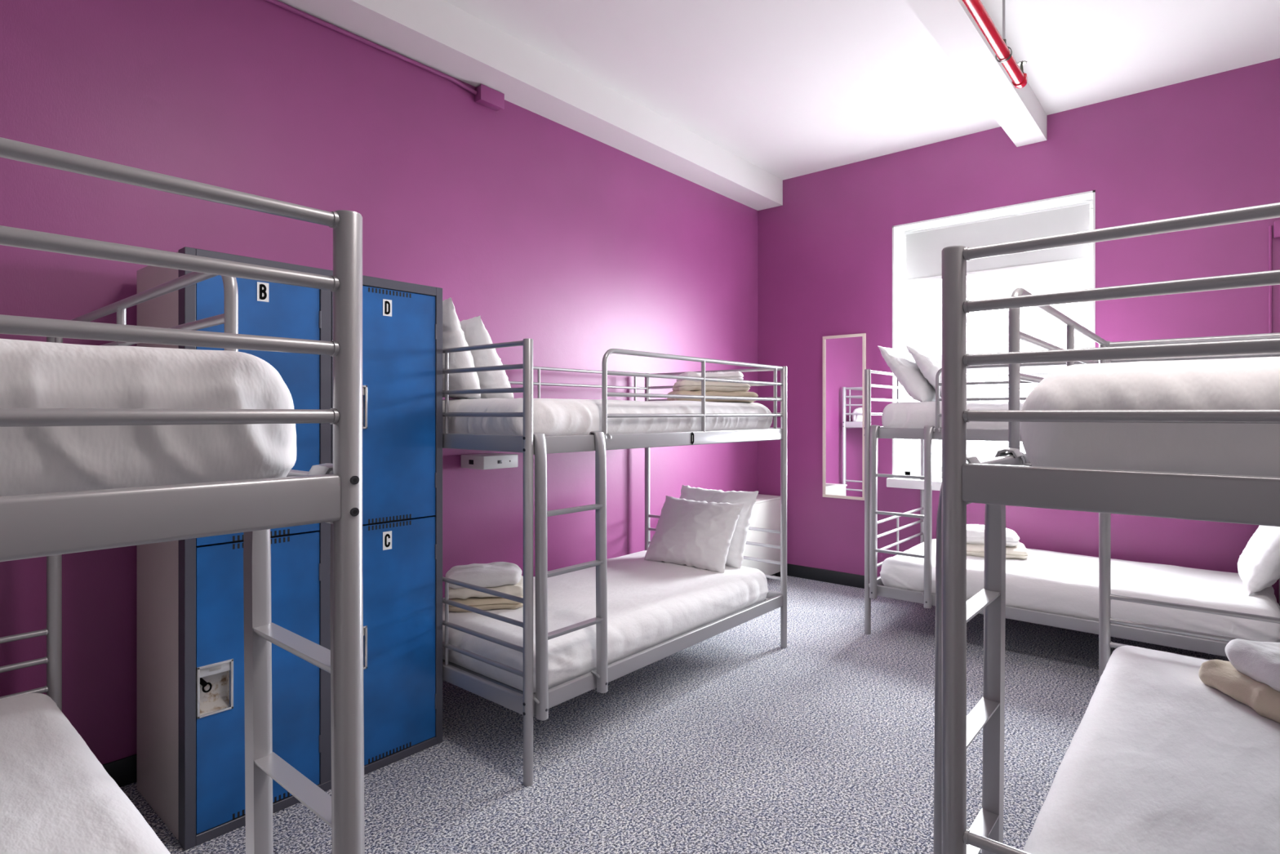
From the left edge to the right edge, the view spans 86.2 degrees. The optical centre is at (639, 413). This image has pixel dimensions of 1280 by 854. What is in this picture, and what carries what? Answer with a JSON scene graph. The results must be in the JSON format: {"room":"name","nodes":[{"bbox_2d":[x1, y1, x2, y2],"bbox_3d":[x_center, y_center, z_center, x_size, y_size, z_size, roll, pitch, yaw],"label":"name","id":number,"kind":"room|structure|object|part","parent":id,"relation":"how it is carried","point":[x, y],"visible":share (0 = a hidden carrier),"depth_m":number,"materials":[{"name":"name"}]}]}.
{"room":"dormitory","nodes":[
{"label":"dormitory","id":0,"kind":"room"},
{"bbox_2d":[0,0,757,764],"bbox_3d":[-1.099,-0.297,3.503,0.250,3.242,6.920,0,0,40],"label":"wall","id":1,"kind":"structure","parent":0,"point":[564,239],"depth_m":3.08,"materials":[{"name":"purple paint"}]},
{"bbox_2d":[102,754,137,787],"bbox_3d":[-1.038,1.275,3.373,0.012,0.098,6.300,0,0,40],"label":"baseboard","id":2,"kind":"structure","parent":1,"relation":"attached to","point":[123,771],"depth_m":2.43,"materials":[{"name":"black"}]},
{"bbox_2d":[264,0,477,94],"bbox_3d":[-1.957,-1.682,2.278,0.026,0.041,3.401,0,0,40],"label":"conduit","id":3,"kind":"object","parent":1,"relation":"attached to","point":[276,2],"visible":1,"depth_m":3.12,"materials":[{"name":"purple paint"}]},
{"bbox_2d":[460,453,517,469],"bbox_3d":[-0.777,0.245,3.536,0.196,0.067,0.220,0,0,40],"label":"box","id":4,"kind":"object","parent":1,"relation":"attached to","point":[486,460],"visible":1,"depth_m":3.47,"materials":[{"name":"white plastic"}]},
{"bbox_2d":[468,459,473,464],"bbox_3d":[-0.851,0.245,3.458,0.037,0.023,0.005,0,0,40],"label":"socket","id":5,"kind":"object","parent":4,"relation":"attached to","point":[470,461],"depth_m":3.46,"materials":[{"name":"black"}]},
{"bbox_2d":[475,84,504,111],"bbox_3d":[-0.796,-1.668,3.620,0.059,0.081,0.152,0,0,40],"label":"junction box","id":6,"kind":"object","parent":1,"relation":"attached to","point":[486,96],"visible":1,"depth_m":3.60,"materials":[{"name":"purple paint"}]},
{"bbox_2d":[278,0,782,210],"bbox_3d":[-0.954,-1.815,3.301,0.233,0.206,6.300,0,0,40],"label":"ceiling beam","id":7,"kind":"structure","parent":1,"relation":"attached to","point":[439,35],"depth_m":3.67,"materials":[{"name":"white paint"}]},
{"bbox_2d":[120,573,1229,853],"bbox_3d":[0.422,1.374,2.213,4.240,0.100,6.920,0,0,40],"label":"floor","id":8,"kind":"structure","parent":0,"point":[735,740],"depth_m":2.69,"materials":[{"name":"carpet"}]},
{"bbox_2d":[0,137,364,853],"bbox_3d":[-1.421,0.528,1.150,1.918,1.592,1.072,0,0,40],"label":"bunk bed","id":9,"kind":"object","parent":8,"relation":"on","point":[54,525],"visible":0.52,"depth_m":0.88,"materials":[{"name":"silver metal"}]},
{"bbox_3d":[-2.147,0.852,1.746,0.021,0.021,0.983,0,0,40],"label":"rail","id":10,"kind":"part","parent":9,"relation":"part of","materials":[{"name":"silver metal"}]},
{"bbox_3d":[-2.147,0.762,1.746,0.021,0.021,0.983,0,0,40],"label":"rail","id":11,"kind":"part","parent":9,"relation":"part of","materials":[{"name":"silver metal"}]},
{"bbox_3d":[-2.147,0.675,1.746,0.021,0.021,0.983,0,0,40],"label":"rail","id":12,"kind":"part","parent":9,"relation":"part of","materials":[{"name":"silver metal"}]},
{"bbox_3d":[-1.822,0.528,2.129,0.036,1.592,0.036,0,0,40],"label":"post","id":13,"kind":"part","parent":9,"relation":"part of","materials":[{"name":"silver metal"}]},
{"bbox_2d":[0,693,170,853],"bbox_3d":[-1.425,0.927,1.143,1.798,0.234,0.963,0,0,40],"label":"mattress","id":14,"kind":"object","parent":9,"relation":"on","point":[56,797],"visible":1,"depth_m":1.47,"materials":[{"name":"white fabric"}]},
{"bbox_2d":[0,338,296,496],"bbox_3d":[-1.424,0.006,1.143,1.825,0.195,0.973,0,0,40],"label":"mattress","id":15,"kind":"object","parent":9,"relation":"on","point":[34,460],"visible":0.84,"depth_m":0.78,"materials":[{"name":"white fabric"}]},
{"bbox_3d":[-1.253,-0.091,1.641,1.474,0.352,0.020,0,0,40],"label":"guard rail","id":16,"kind":"part","parent":9,"relation":"part of","materials":[{"name":"silver metal"}]},
{"bbox_3d":[-0.715,0.004,0.531,0.021,0.021,0.983,0,0,40],"label":"rail","id":17,"kind":"part","parent":9,"relation":"part of","materials":[{"name":"silver metal"}]},
{"bbox_3d":[-0.715,-0.085,0.531,0.021,0.021,0.983,0,0,40],"label":"rail","id":18,"kind":"part","parent":9,"relation":"part of","materials":[{"name":"silver metal"}]},
{"bbox_3d":[-0.715,-0.170,0.531,0.021,0.021,0.983,0,0,40],"label":"rail","id":19,"kind":"part","parent":9,"relation":"part of","materials":[{"name":"silver metal"}]},
{"bbox_3d":[-0.715,-0.254,0.531,0.021,0.021,0.983,0,0,40],"label":"rail","id":20,"kind":"part","parent":9,"relation":"part of","materials":[{"name":"silver metal"}]},
{"bbox_3d":[-0.390,0.528,0.914,0.036,1.592,0.036,0,0,40],"label":"post","id":21,"kind":"part","parent":9,"relation":"part of","materials":[{"name":"silver metal"}]},
{"bbox_2d":[137,246,442,850],"bbox_3d":[-1.282,0.409,2.581,0.516,1.829,0.901,0,0,40],"label":"tall cabinet","id":22,"kind":"object","parent":8,"relation":"on","point":[191,704],"visible":0.56,"depth_m":2.36,"materials":[{"name":"blue metal"},{"name":"grey painted metal"}]},
{"bbox_2d":[195,666,230,718],"bbox_3d":[-1.345,0.858,2.153,0.049,0.158,0.101,0,0,40],"label":"handle","id":23,"kind":"object","parent":22,"relation":"on","point":[212,683],"depth_m":2.16,"materials":[{"name":"silver metal"}]},
{"bbox_3d":[-1.330,0.800,2.140,0.007,0.029,0.087,0,0,40],"label":"latch plate","id":24,"kind":"part","parent":22,"relation":"part of","materials":[{"name":"silver metal"}]},
{"bbox_3d":[-1.245,0.851,2.247,0.018,0.878,0.374,0,0,40],"label":"door","id":25,"kind":"part","parent":22,"relation":"part of","materials":[{"name":"blue metal"}]},
{"bbox_3d":[-1.245,-0.031,2.247,0.018,0.874,0.374,0,0,40],"label":"door","id":26,"kind":"part","parent":22,"relation":"part of","materials":[{"name":"blue metal"}]},
{"bbox_2d":[362,395,364,426],"bbox_3d":[-1.056,-0.023,2.494,0.049,0.160,0.101,0,0,40],"label":"handle","id":27,"kind":"object","parent":22,"relation":"on","point":[362,395],"depth_m":2.52,"materials":[{"name":"silver metal"}]},
{"bbox_3d":[-0.951,0.851,2.593,0.018,0.878,0.388,0,0,40],"label":"door","id":28,"kind":"part","parent":22,"relation":"part of","materials":[{"name":"blue metal"}]},
{"bbox_3d":[-0.951,-0.031,2.593,0.018,0.874,0.388,0,0,40],"label":"door","id":29,"kind":"part","parent":22,"relation":"part of","materials":[{"name":"blue metal"}]},
{"bbox_2d":[442,337,786,786],"bbox_3d":[-0.164,0.528,3.479,1.072,1.592,1.918,0,0,40],"label":"bunk bed","id":30,"kind":"object","parent":8,"relation":"on","point":[526,703],"visible":0.68,"depth_m":2.69,"materials":[{"name":"silver metal"}]},
{"bbox_3d":[-0.783,0.940,2.773,0.983,0.021,0.021,0,0,40],"label":"rail","id":31,"kind":"part","parent":30,"relation":"part of","materials":[{"name":"silver metal"}]},
{"bbox_3d":[-0.783,0.852,2.773,0.983,0.021,0.021,0,0,40],"label":"rail","id":32,"kind":"part","parent":30,"relation":"part of","materials":[{"name":"silver metal"}]},
{"bbox_3d":[-0.783,0.762,2.773,0.983,0.021,0.021,0,0,40],"label":"rail","id":33,"kind":"part","parent":30,"relation":"part of","materials":[{"name":"silver metal"}]},
{"bbox_3d":[-0.783,0.675,2.773,0.983,0.021,0.021,0,0,40],"label":"rail","id":34,"kind":"part","parent":30,"relation":"part of","materials":[{"name":"silver metal"}]},
{"bbox_3d":[-0.783,0.004,2.773,0.983,0.021,0.021,0,0,40],"label":"rail","id":35,"kind":"part","parent":30,"relation":"part of","materials":[{"name":"silver metal"}]},
{"bbox_3d":[-0.783,-0.085,2.773,0.983,0.021,0.021,0,0,40],"label":"rail","id":36,"kind":"part","parent":30,"relation":"part of","materials":[{"name":"silver metal"}]},
{"bbox_3d":[-0.783,-0.170,2.773,0.983,0.021,0.021,0,0,40],"label":"rail","id":37,"kind":"part","parent":30,"relation":"part of","materials":[{"name":"silver metal"}]},
{"bbox_3d":[-0.783,-0.254,2.773,0.983,0.021,0.021,0,0,40],"label":"rail","id":38,"kind":"part","parent":30,"relation":"part of","materials":[{"name":"silver metal"}]},
{"bbox_3d":[-0.400,0.528,2.448,0.036,1.592,0.036,0,0,40],"label":"post","id":39,"kind":"part","parent":30,"relation":"part of","materials":[{"name":"silver metal"}]},
{"bbox_3d":[-0.556,-0.252,3.812,0.018,0.018,1.854,0,0,40],"label":"guard rail","id":40,"kind":"part","parent":30,"relation":"part of","materials":[{"name":"silver metal"}]},
{"bbox_2d":[442,550,768,693],"bbox_3d":[-0.180,0.951,3.470,0.965,0.186,1.790,0,0,40],"label":"mattress","id":41,"kind":"object","parent":30,"relation":"on","point":[651,603],"visible":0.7,"depth_m":3.08,"materials":[{"name":"white fabric"}]},
{"bbox_2d":[448,595,523,612],"bbox_3d":[-0.701,0.838,3.129,0.371,0.081,0.303,0,0,-12],"label":"folded blanket","id":42,"kind":"object","parent":41,"relation":"on","point":[486,602],"visible":0.3,"depth_m":3.00,"materials":[{"name":"beige fabric"}]},
{"bbox_2d":[448,575,523,599],"bbox_3d":[-0.702,0.790,3.127,0.362,0.067,0.284,0,0,-12],"label":"folded towel","id":43,"kind":"object","parent":42,"relation":"on","point":[517,589],"visible":0.29,"depth_m":3.00,"materials":[{"name":"beige fabric"}]},
{"bbox_2d":[444,561,522,588],"bbox_3d":[-0.712,0.736,3.130,0.350,0.091,0.280,0,0,-12],"label":"folded towel","id":44,"kind":"object","parent":43,"relation":"on","point":[496,574],"visible":0.91,"depth_m":3.03,"materials":[{"name":"white fabric"}]},
{"bbox_2d":[644,495,743,573],"bbox_3d":[0.299,0.687,3.945,0.560,0.364,0.246,0,0,40],"label":"pillow","id":45,"kind":"object","parent":41,"relation":"on","point":[689,532],"visible":1,"depth_m":3.88,"materials":[{"name":"white fabric"}]},
{"bbox_2d":[679,484,758,568],"bbox_3d":[0.409,0.658,4.054,0.560,0.421,0.237,0,0,38],"label":"pillow","id":46,"kind":"object","parent":41,"relation":"on","point":[735,557],"visible":0.31,"depth_m":3.94,"materials":[{"name":"white fabric"}]},
{"bbox_2d":[442,397,773,435],"bbox_3d":[-0.175,0.018,3.491,0.971,0.171,1.840,0,0,40],"label":"mattress","id":47,"kind":"object","parent":30,"relation":"on","point":[551,416],"visible":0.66,"depth_m":2.82,"materials":[{"name":"white fabric"}]},
{"bbox_2d":[442,297,480,398],"bbox_3d":[-0.909,-0.269,3.032,0.502,0.415,0.219,0,0,40],"label":"pillow","id":48,"kind":"object","parent":47,"relation":"on","point":[453,336],"visible":0.31,"depth_m":2.87,"materials":[{"name":"white fabric"}]},
{"bbox_2d":[448,315,513,399],"bbox_3d":[-0.810,-0.239,3.150,0.505,0.358,0.239,0,0,39],"label":"pillow","id":49,"kind":"object","parent":47,"relation":"on","point":[475,332],"visible":0.38,"depth_m":2.99,"materials":[{"name":"white fabric"}]},
{"bbox_2d":[666,390,758,402],"bbox_3d":[0.404,-0.091,3.863,0.494,0.086,0.324,0,0,-8],"label":"folded blanket","id":50,"kind":"object","parent":47,"relation":"on","point":[734,393],"visible":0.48,"depth_m":3.73,"materials":[{"name":"beige fabric"}]},
{"bbox_2d":[671,380,750,391],"bbox_3d":[0.400,-0.149,3.874,0.432,0.077,0.312,0,0,-8],"label":"folded towel","id":51,"kind":"object","parent":50,"relation":"on","point":[688,385],"visible":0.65,"depth_m":3.74,"materials":[{"name":"beige fabric"}]},
{"bbox_2d":[675,371,743,382],"bbox_3d":[0.392,-0.197,3.863,0.347,0.078,0.278,0,0,-8],"label":"folded towel","id":52,"kind":"object","parent":51,"relation":"on","point":[726,375],"visible":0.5,"depth_m":3.75,"materials":[{"name":"white fabric"}]},
{"bbox_3d":[0.049,0.528,4.530,0.036,1.592,0.036,0,0,40],"label":"post","id":53,"kind":"part","parent":30,"relation":"part of","materials":[{"name":"silver metal"}]},
{"bbox_3d":[0.327,-0.091,3.312,0.020,0.352,1.474,0,0,40],"label":"guard rail","id":54,"kind":"part","parent":30,"relation":"part of","materials":[{"name":"silver metal"}]},
{"bbox_3d":[0.432,0.852,4.205,0.983,0.021,0.021,0,0,40],"label":"rail","id":55,"kind":"part","parent":30,"relation":"part of","materials":[{"name":"silver metal"}]},
{"bbox_3d":[0.432,0.762,4.205,0.983,0.021,0.021,0,0,40],"label":"rail","id":56,"kind":"part","parent":30,"relation":"part of","materials":[{"name":"silver metal"}]},
{"bbox_3d":[0.432,0.675,4.205,0.983,0.021,0.021,0,0,40],"label":"rail","id":57,"kind":"part","parent":30,"relation":"part of","materials":[{"name":"silver metal"}]},
{"bbox_3d":[0.432,-0.085,4.205,0.983,0.021,0.021,0,0,40],"label":"rail","id":58,"kind":"part","parent":30,"relation":"part of","materials":[{"name":"silver metal"}]},
{"bbox_3d":[0.432,-0.170,4.205,0.983,0.021,0.021,0,0,40],"label":"rail","id":59,"kind":"part","parent":30,"relation":"part of","materials":[{"name":"silver metal"}]},
{"bbox_3d":[0.432,-0.254,4.205,0.983,0.021,0.021,0,0,40],"label":"rail","id":60,"kind":"part","parent":30,"relation":"part of","materials":[{"name":"silver metal"}]},
{"bbox_3d":[0.432,0.940,4.205,0.983,0.021,0.021,0,0,40],"label":"rail","id":61,"kind":"part","parent":30,"relation":"part of","materials":[{"name":"silver metal"}]},
{"bbox_3d":[0.815,0.528,3.880,0.036,1.592,0.036,0,0,40],"label":"post","id":62,"kind":"part","parent":30,"relation":"part of","materials":[{"name":"silver metal"}]},
{"bbox_2d":[741,493,780,577],"bbox_3d":[0.701,0.998,5.209,0.255,0.652,1.170,0,0,40],"label":"base cabinet","id":63,"kind":"object","parent":8,"relation":"on","point":[766,513],"visible":0.18,"depth_m":5.36,"materials":[{"name":"white"}]},
{"bbox_2d":[864,352,1279,657],"bbox_3d":[2.401,0.528,3.884,1.918,1.592,1.072,0,0,40],"label":"bunk bed","id":64,"kind":"object","parent":8,"relation":"on","point":[874,587],"visible":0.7,"depth_m":3.87,"materials":[{"name":"silver metal"}]},
{"bbox_3d":[1.370,0.528,4.120,0.036,1.592,0.036,0,0,40],"label":"post","id":65,"kind":"part","parent":64,"relation":"part of","materials":[{"name":"silver metal"}]},
{"bbox_3d":[1.695,0.004,4.503,0.021,0.021,0.983,0,0,40],"label":"rail","id":66,"kind":"part","parent":64,"relation":"part of","materials":[{"name":"silver metal"}]},
{"bbox_3d":[1.695,-0.254,4.503,0.021,0.021,0.983,0,0,40],"label":"rail","id":67,"kind":"part","parent":64,"relation":"part of","materials":[{"name":"silver metal"}]},
{"bbox_3d":[1.695,-0.170,4.503,0.021,0.021,0.983,0,0,40],"label":"rail","id":68,"kind":"part","parent":64,"relation":"part of","materials":[{"name":"silver metal"}]},
{"bbox_3d":[1.695,-0.085,4.503,0.021,0.021,0.983,0,0,40],"label":"rail","id":69,"kind":"part","parent":64,"relation":"part of","materials":[{"name":"silver metal"}]},
{"bbox_3d":[1.695,0.852,4.503,0.021,0.021,0.983,0,0,40],"label":"rail","id":70,"kind":"part","parent":64,"relation":"part of","materials":[{"name":"silver metal"}]},
{"bbox_3d":[1.695,0.762,4.503,0.021,0.021,0.983,0,0,40],"label":"rail","id":71,"kind":"part","parent":64,"relation":"part of","materials":[{"name":"silver metal"}]},
{"bbox_3d":[1.695,0.675,4.503,0.021,0.021,0.983,0,0,40],"label":"rail","id":72,"kind":"part","parent":64,"relation":"part of","materials":[{"name":"silver metal"}]},
{"bbox_3d":[2.021,0.528,4.886,0.036,1.592,0.036,0,0,40],"label":"post","id":73,"kind":"part","parent":64,"relation":"part of","materials":[{"name":"silver metal"}]},
{"bbox_2d":[881,400,1024,429],"bbox_3d":[2.410,0.015,3.889,1.802,0.178,0.961,0,0,40],"label":"mattress","id":74,"kind":"object","parent":64,"relation":"on","point":[908,414],"visible":0.14,"depth_m":3.94,"materials":[{"name":"white fabric"}]},
{"bbox_2d":[877,345,942,401],"bbox_3d":[1.740,-0.240,4.307,0.296,0.351,0.565,0,0,41],"label":"pillow","id":75,"kind":"object","parent":74,"relation":"on","point":[901,363],"visible":0.68,"depth_m":4.13,"materials":[{"name":"white fabric"}]},
{"bbox_2d":[906,344,978,397],"bbox_3d":[1.870,-0.238,4.197,0.295,0.351,0.563,0,0,40],"label":"pillow","id":76,"kind":"object","parent":74,"relation":"on","point":[929,361],"visible":0.52,"depth_m":4.05,"materials":[{"name":"white fabric"}]},
{"bbox_3d":[2.734,-0.252,4.276,1.854,0.018,0.018,0,0,40],"label":"guard rail","id":77,"kind":"part","parent":64,"relation":"part of","materials":[{"name":"silver metal"}]},
{"bbox_2d":[880,538,1279,642],"bbox_3d":[2.405,0.949,3.889,1.808,0.190,0.969,0,0,40],"label":"mattress","id":78,"kind":"object","parent":64,"relation":"on","point":[1053,582],"visible":0.56,"depth_m":3.50,"materials":[{"name":"white fabric"}]},
{"bbox_2d":[966,542,1028,559],"bbox_3d":[2.149,0.831,4.233,0.449,0.086,0.348,0,0,25],"label":"folded blanket","id":79,"kind":"object","parent":78,"relation":"on","point":[1020,551],"visible":0.29,"depth_m":4.10,"materials":[{"name":"beige fabric"}]},
{"bbox_2d":[966,524,1019,546],"bbox_3d":[2.142,0.754,4.267,0.395,0.118,0.323,0,0,25],"label":"folded towel","id":80,"kind":"object","parent":79,"relation":"on","point":[975,532],"visible":0.44,"depth_m":4.15,"materials":[{"name":"white fabric"}]},
{"bbox_2d":[1237,524,1279,595],"bbox_3d":[3.128,0.664,3.404,0.239,0.399,0.566,0,0,41],"label":"pillow","id":81,"kind":"object","parent":78,"relation":"on","point":[1259,562],"visible":0.91,"depth_m":3.25,"materials":[{"name":"white fabric"}]},
{"bbox_3d":[2.233,-0.091,3.393,1.474,0.352,0.020,0,0,40],"label":"guard rail","id":82,"kind":"part","parent":64,"relation":"part of","materials":[{"name":"silver metal"}]},
{"bbox_3d":[3.452,0.528,3.671,0.036,1.592,0.036,0,0,40],"label":"post","id":83,"kind":"part","parent":64,"relation":"part of","materials":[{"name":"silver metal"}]},
{"bbox_2d":[933,202,1279,853],"bbox_3d":[1.486,0.528,1.505,1.072,1.592,1.916,0,0,40],"label":"bunk bed","id":84,"kind":"object","parent":8,"relation":"on","point":[1009,477],"visible":0.71,"depth_m":1.08,"materials":[{"name":"silver metal"}]},
{"bbox_3d":[0.506,0.528,1.104,0.036,1.592,0.036,0,0,40],"label":"post","id":85,"kind":"part","parent":84,"relation":"part of","materials":[{"name":"silver metal"}]},
{"bbox_3d":[0.889,0.675,0.778,0.983,0.021,0.021,0,0,40],"label":"rail","id":86,"kind":"part","parent":84,"relation":"part of","materials":[{"name":"silver metal"}]},
{"bbox_3d":[1.240,-0.091,1.962,0.020,0.352,1.474,0,0,40],"label":"guard rail","id":87,"kind":"part","parent":84,"relation":"part of","materials":[{"name":"silver metal"}]},
{"bbox_3d":[1.721,0.528,2.535,0.036,1.592,0.036,0,0,40],"label":"post","id":88,"kind":"part","parent":84,"relation":"part of","materials":[{"name":"silver metal"}]},
{"bbox_3d":[0.889,0.004,0.778,0.983,0.021,0.021,0,0,40],"label":"rail","id":89,"kind":"part","parent":84,"relation":"part of","materials":[{"name":"silver metal"}]},
{"bbox_3d":[0.889,-0.085,0.778,0.983,0.021,0.021,0,0,40],"label":"rail","id":90,"kind":"part","parent":84,"relation":"part of","materials":[{"name":"silver metal"}]},
{"bbox_3d":[0.889,-0.170,0.778,0.983,0.021,0.021,0,0,40],"label":"rail","id":91,"kind":"part","parent":84,"relation":"part of","materials":[{"name":"silver metal"}]},
{"bbox_3d":[0.889,-0.254,0.778,0.983,0.021,0.021,0,0,40],"label":"rail","id":92,"kind":"part","parent":84,"relation":"part of","materials":[{"name":"silver metal"}]},
{"bbox_2d":[1020,356,1279,476],"bbox_3d":[1.510,0.009,1.478,0.914,0.189,1.816,0,0,40],"label":"mattress","id":93,"kind":"object","parent":84,"relation":"on","point":[1246,383],"visible":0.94,"depth_m":0.97,"materials":[{"name":"white fabric"}]},
{"bbox_2d":[1022,645,1279,853],"bbox_3d":[1.494,0.927,1.494,0.949,0.234,1.795,0,0,40],"label":"mattress","id":94,"kind":"object","parent":84,"relation":"on","point":[1159,759],"visible":0.89,"depth_m":1.55,"materials":[{"name":"white fabric"}]},
{"bbox_2d":[1198,659,1279,723],"bbox_3d":[1.860,0.779,1.774,0.420,0.101,0.624,0,0,4],"label":"folded blanket","id":95,"kind":"object","parent":94,"relation":"on","point":[1220,675],"visible":0.79,"depth_m":1.91,"materials":[{"name":"beige fabric"}]},
{"bbox_2d":[1224,638,1279,692],"bbox_3d":[1.868,0.705,1.753,0.379,0.113,0.535,0,0,4],"label":"folded towel","id":96,"kind":"object","parent":95,"relation":"on","point":[1260,661],"visible":1,"depth_m":1.91,"materials":[{"name":"white fabric"}]},
{"bbox_3d":[2.104,0.852,2.210,0.983,0.021,0.021,0,0,40],"label":"rail","id":97,"kind":"part","parent":84,"relation":"part of","materials":[{"name":"silver metal"}]},
{"bbox_3d":[2.104,0.762,2.210,0.983,0.021,0.021,0,0,40],"label":"rail","id":98,"kind":"part","parent":84,"relation":"part of","materials":[{"name":"silver metal"}]},
{"bbox_3d":[2.104,0.675,2.210,0.983,0.021,0.021,0,0,40],"label":"rail","id":99,"kind":"part","parent":84,"relation":"part of","materials":[{"name":"silver metal"}]},
{"bbox_3d":[2.104,-0.254,2.210,0.983,0.021,0.021,0,0,40],"label":"rail","id":100,"kind":"part","parent":84,"relation":"part of","materials":[{"name":"silver metal"}]},
{"bbox_2d":[444,0,1279,180],"bbox_3d":[0.422,-1.968,2.213,4.240,0.100,6.920,0,0,40],"label":"ceiling","id":101,"kind":"structure","parent":0,"point":[788,88],"depth_m":3.66,"materials":[{"name":"white paint"}]},
{"bbox_2d":[995,0,1012,62],"bbox_3d":[1.506,-1.687,2.834,0.060,0.462,0.018,0,0,40],"label":"hanger","id":102,"kind":"object","parent":101,"relation":"hanging from","point":[1003,1],"visible":0.73,"depth_m":2.83,"materials":[{"name":"silver metal"}]},
{"bbox_2d":[961,0,1027,88],"bbox_3d":[0.209,-1.520,1.306,0.056,0.124,4.722,0,0,40],"label":"pipe","id":103,"kind":"object","parent":102,"relation":"hanging from","point":[976,9],"visible":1,"depth_m":2.71,"materials":[{"name":"red metal"}]},
{"bbox_3d":[1.506,-1.730,2.834,0.010,0.377,0.010,0,0,40],"label":"hanger rod","id":104,"kind":"part","parent":102,"relation":"part of","materials":[{"name":"silver metal"}]},
{"bbox_2d":[757,57,1279,604],"bbox_3d":[2.541,-0.297,4.710,3.740,3.242,0.370,0,0,40],"label":"wall","id":105,"kind":"structure","parent":0,"point":[1208,144],"depth_m":4.39,"materials":[{"name":"purple paint"}]},
{"bbox_2d":[774,563,864,588],"bbox_3d":[2.422,1.275,4.560,3.728,0.098,0.012,0,0,40],"label":"baseboard","id":106,"kind":"structure","parent":105,"relation":"attached to","point":[796,571],"depth_m":5.37,"materials":[{"name":"black"}]},
{"bbox_2d":[822,333,866,500],"bbox_3d":[1.571,0.025,5.277,0.344,1.262,0.020,0,0,40],"label":"wall mirror","id":107,"kind":"object","parent":105,"relation":"attached to","point":[844,356],"visible":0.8,"depth_m":5.27,"materials":[{"name":"beige mirror"}]},
{"bbox_2d":[904,0,1046,146],"bbox_3d":[0.477,-1.838,2.087,0.267,0.161,6.300,0,0,40],"label":"ceiling beam","id":108,"kind":"structure","parent":105,"relation":"attached to","point":[1020,113],"depth_m":3.49,"materials":[{"name":"white paint"}]},
{"bbox_2d":[886,190,1095,490],"bbox_3d":[2.440,-0.421,4.755,1.306,1.920,0.432,0,0,40],"label":"window","id":109,"kind":"structure","parent":105,"relation":"in","point":[906,297],"depth_m":5.04,"materials":[{"name":"white paint"}]},
{"bbox_3d":[2.440,0.506,4.755,1.306,0.065,0.432,0,0,40],"label":"sill","id":110,"kind":"part","parent":109,"relation":"part of","materials":[{"name":"white paint"}]},
{"bbox_3d":[2.510,0.049,4.844,1.130,0.770,0.035,0,0,40],"label":"sash","id":111,"kind":"part","parent":109,"relation":"part of","materials":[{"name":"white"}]},
{"bbox_2d":[903,200,1093,283],"bbox_3d":[2.447,-1.170,4.769,1.190,0.387,0.049,0,0,40],"label":"roller blind","id":112,"kind":"object","parent":109,"relation":"attached to","point":[924,247],"visible":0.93,"depth_m":4.71,"materials":[{"name":"fabric"}]},
{"bbox_3d":[2.535,-0.808,4.873,1.130,1.023,0.035,0,0,40],"label":"sash","id":113,"kind":"part","parent":109,"relation":"part of","materials":[{"name":"white"}]},
{"bbox_2d":[1268,225,1272,586],"bbox_3d":[3.418,0.104,3.711,0.015,2.240,0.015,0,0,40],"label":"conduit","id":114,"kind":"object","parent":105,"relation":"attached to","point":[1270,228],"visible":0.34,"depth_m":3.71,"materials":[{"name":"metal"}]},
{"bbox_2d":[1274,220,1279,238],"bbox_3d":[3.438,-0.991,3.679,0.043,0.090,0.039,0,0,40],"label":"junction box","id":115,"kind":"object","parent":105,"relation":"attached to","point":[1277,223],"visible":1,"depth_m":3.67,"materials":[{"name":"purple paint"}]}
]}

